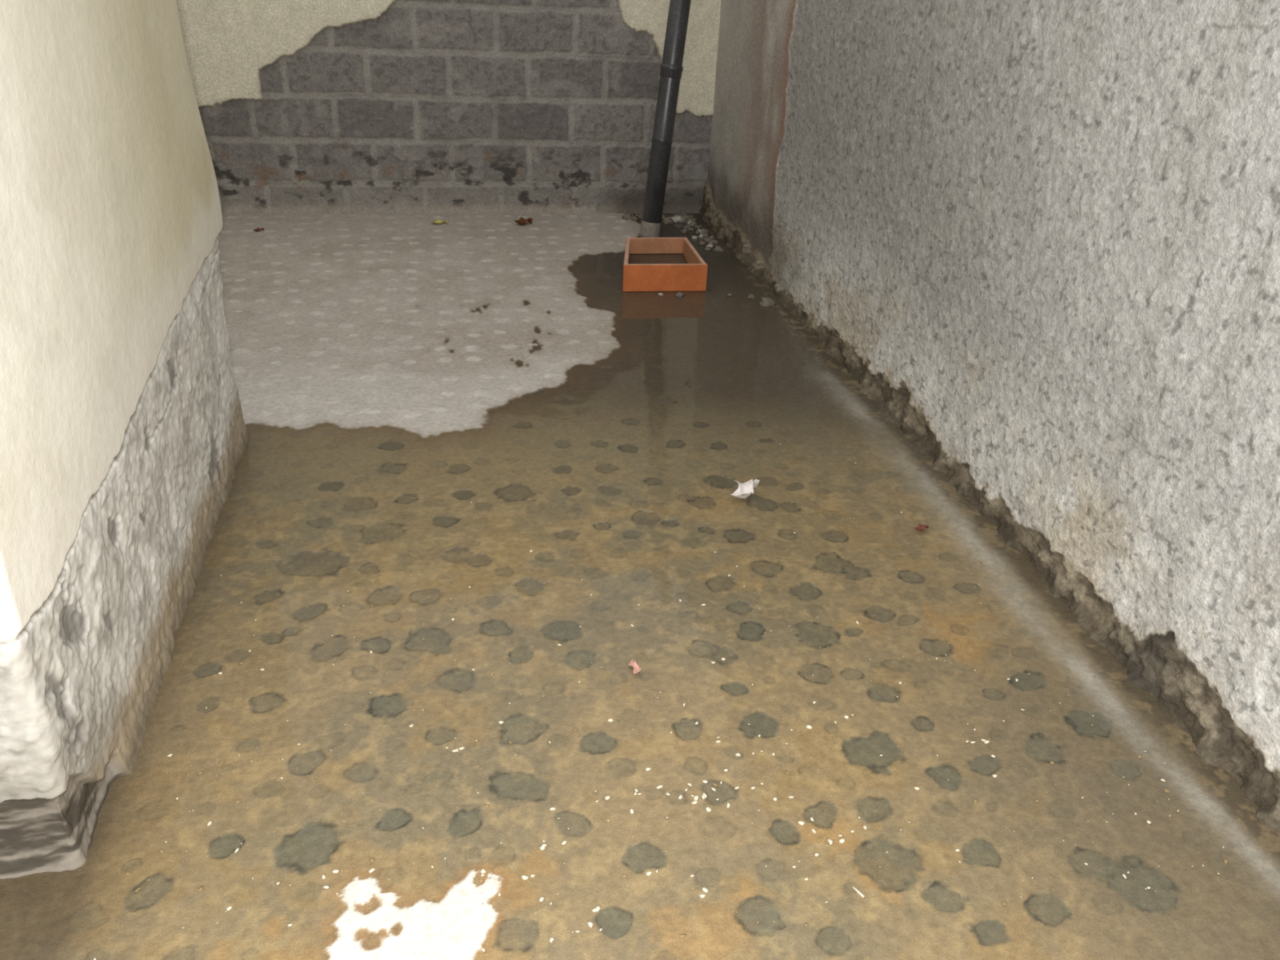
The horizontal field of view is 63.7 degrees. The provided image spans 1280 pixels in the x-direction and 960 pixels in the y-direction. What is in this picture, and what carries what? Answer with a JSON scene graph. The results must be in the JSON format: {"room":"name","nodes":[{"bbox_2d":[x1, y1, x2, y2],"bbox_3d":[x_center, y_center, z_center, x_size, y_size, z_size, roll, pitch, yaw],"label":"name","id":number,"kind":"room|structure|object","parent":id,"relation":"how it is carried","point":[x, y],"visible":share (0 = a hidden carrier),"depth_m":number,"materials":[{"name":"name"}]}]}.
{"room":"outdoor alley","nodes":[
{"label":"outdoor alley","id":0,"kind":"room"},
{"bbox_2d":[0,0,249,879],"bbox_3d":[-1.660,-0.802,1.704,1.418,2.410,1.728,-3,28,-10],"label":"wall","id":1,"kind":"structure","parent":0,"point":[124,433],"depth_m":1.78,"materials":[{"name":"paint"}]},
{"bbox_2d":[176,0,720,213],"bbox_3d":[-1.262,-2.474,4.912,3.480,2.410,0.053,-3,28,-10],"label":"wall","id":2,"kind":"structure","parent":0,"point":[305,106],"depth_m":5.28,"materials":[{"name":"brick"}]},
{"bbox_2d":[0,212,1279,959],"bbox_3d":[-0.786,-0.025,2.871,3.470,0.008,6.080,-3,28,-10],"label":"floor","id":3,"kind":"structure","parent":0,"point":[384,366],"depth_m":2.11,"materials":[{"name":"concrete"}]},
{"bbox_2d":[253,227,264,231],"bbox_3d":[-1.867,-1.227,5.038,0.038,0.012,0.049,19,32,28],"label":"dead leaf","id":4,"kind":"object","parent":3,"relation":"on","point":[257,228],"visible":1,"depth_m":5.04,"materials":[{"name":"red plant"}]},
{"bbox_2d":[431,219,447,223],"bbox_3d":[-1.035,-1.331,5.305,0.080,0.017,0.055,-11,31,-24],"label":"leaf","id":5,"kind":"object","parent":3,"relation":"on","point":[438,221],"visible":1,"depth_m":5.30,"materials":[{"name":"yellow plant"}]},
{"bbox_2d":[514,216,532,225],"bbox_3d":[-0.609,-1.349,5.359,0.073,0.034,0.089,24,34,34],"label":"dead leaf","id":6,"kind":"object","parent":3,"relation":"on","point":[521,221],"visible":1,"depth_m":5.35,"materials":[{"name":"brown plant"}]},
{"bbox_2d":[627,658,641,673],"bbox_3d":[-0.012,0.389,2.144,0.023,0.009,0.046,-6,29,-16],"label":"pink petal","id":7,"kind":"object","parent":3,"relation":"on","point":[637,668],"visible":1,"depth_m":2.15,"materials":[{"name":"pink plant"}]},
{"bbox_2d":[93,443,1227,959],"bbox_3d":[-0.005,0.312,2.304,1.874,0.009,1.710,-3,28,-10],"label":"crumbs","id":8,"kind":"object","parent":3,"relation":"on","point":[542,847],"visible":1,"depth_m":1.82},
{"bbox_2d":[639,0,690,237],"bbox_3d":[0.197,-2.312,4.800,0.393,2.344,0.110,-23,37,-40],"label":"drain pipe","id":9,"kind":"object","parent":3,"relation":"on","point":[671,67],"visible":0.96,"depth_m":4.99,"materials":[{"name":"black plastic"}]},
{"bbox_2d":[659,62,683,79],"bbox_3d":[0.150,-1.965,4.947,0.110,0.059,0.110,3,23,-13],"label":"socket","id":10,"kind":"object","parent":9,"relation":"attached to","point":[668,70],"depth_m":4.91,"materials":[{"name":"black plastic"}]},
{"bbox_2d":[622,237,707,291],"bbox_3d":[0.078,-1.009,4.692,0.409,0.117,0.612,-3,28,-10],"label":"box","id":11,"kind":"object","parent":3,"relation":"on","point":[691,276],"visible":1,"depth_m":4.44,"materials":[{"name":"paint"}]},
{"bbox_2d":[622,212,776,306],"bbox_3d":[0.207,-1.087,4.968,0.482,0.059,1.565,-3,28,-10],"label":"rubble stones","id":12,"kind":"object","parent":3,"relation":"on","point":[690,220],"visible":0.89,"depth_m":5.35,"materials":[{"name":"stone"}]},
{"bbox_2d":[730,479,759,499],"bbox_3d":[0.283,0.024,2.831,0.068,0.036,0.106,13,29,19],"label":"paper scrap","id":13,"kind":"object","parent":3,"relation":"on","point":[744,490],"visible":1,"depth_m":2.83,"materials":[{"name":"white paper"}]},
{"bbox_2d":[852,886,864,897],"bbox_3d":[0.353,0.666,1.664,0.004,0.002,0.024,-16,33,-32],"label":"wood splinter","id":14,"kind":"object","parent":3,"relation":"on","point":[856,890],"visible":1,"depth_m":1.66,"materials":[{"name":"paint"}]},
{"bbox_2d":[913,523,928,530],"bbox_3d":[0.740,0.124,2.711,0.041,0.011,0.027,-17,34,-33],"label":"leaf","id":15,"kind":"object","parent":3,"relation":"on","point":[920,527],"visible":1,"depth_m":2.71,"materials":[{"name":"red plant"}]},
{"bbox_2d":[698,0,1279,832],"bbox_3d":[0.919,-1.155,2.607,0.083,2.410,6.070,-3,28,-10],"label":"wall","id":16,"kind":"structure","parent":0,"point":[1042,237],"depth_m":2.40,"materials":[{"name":"paint"}]}
]}

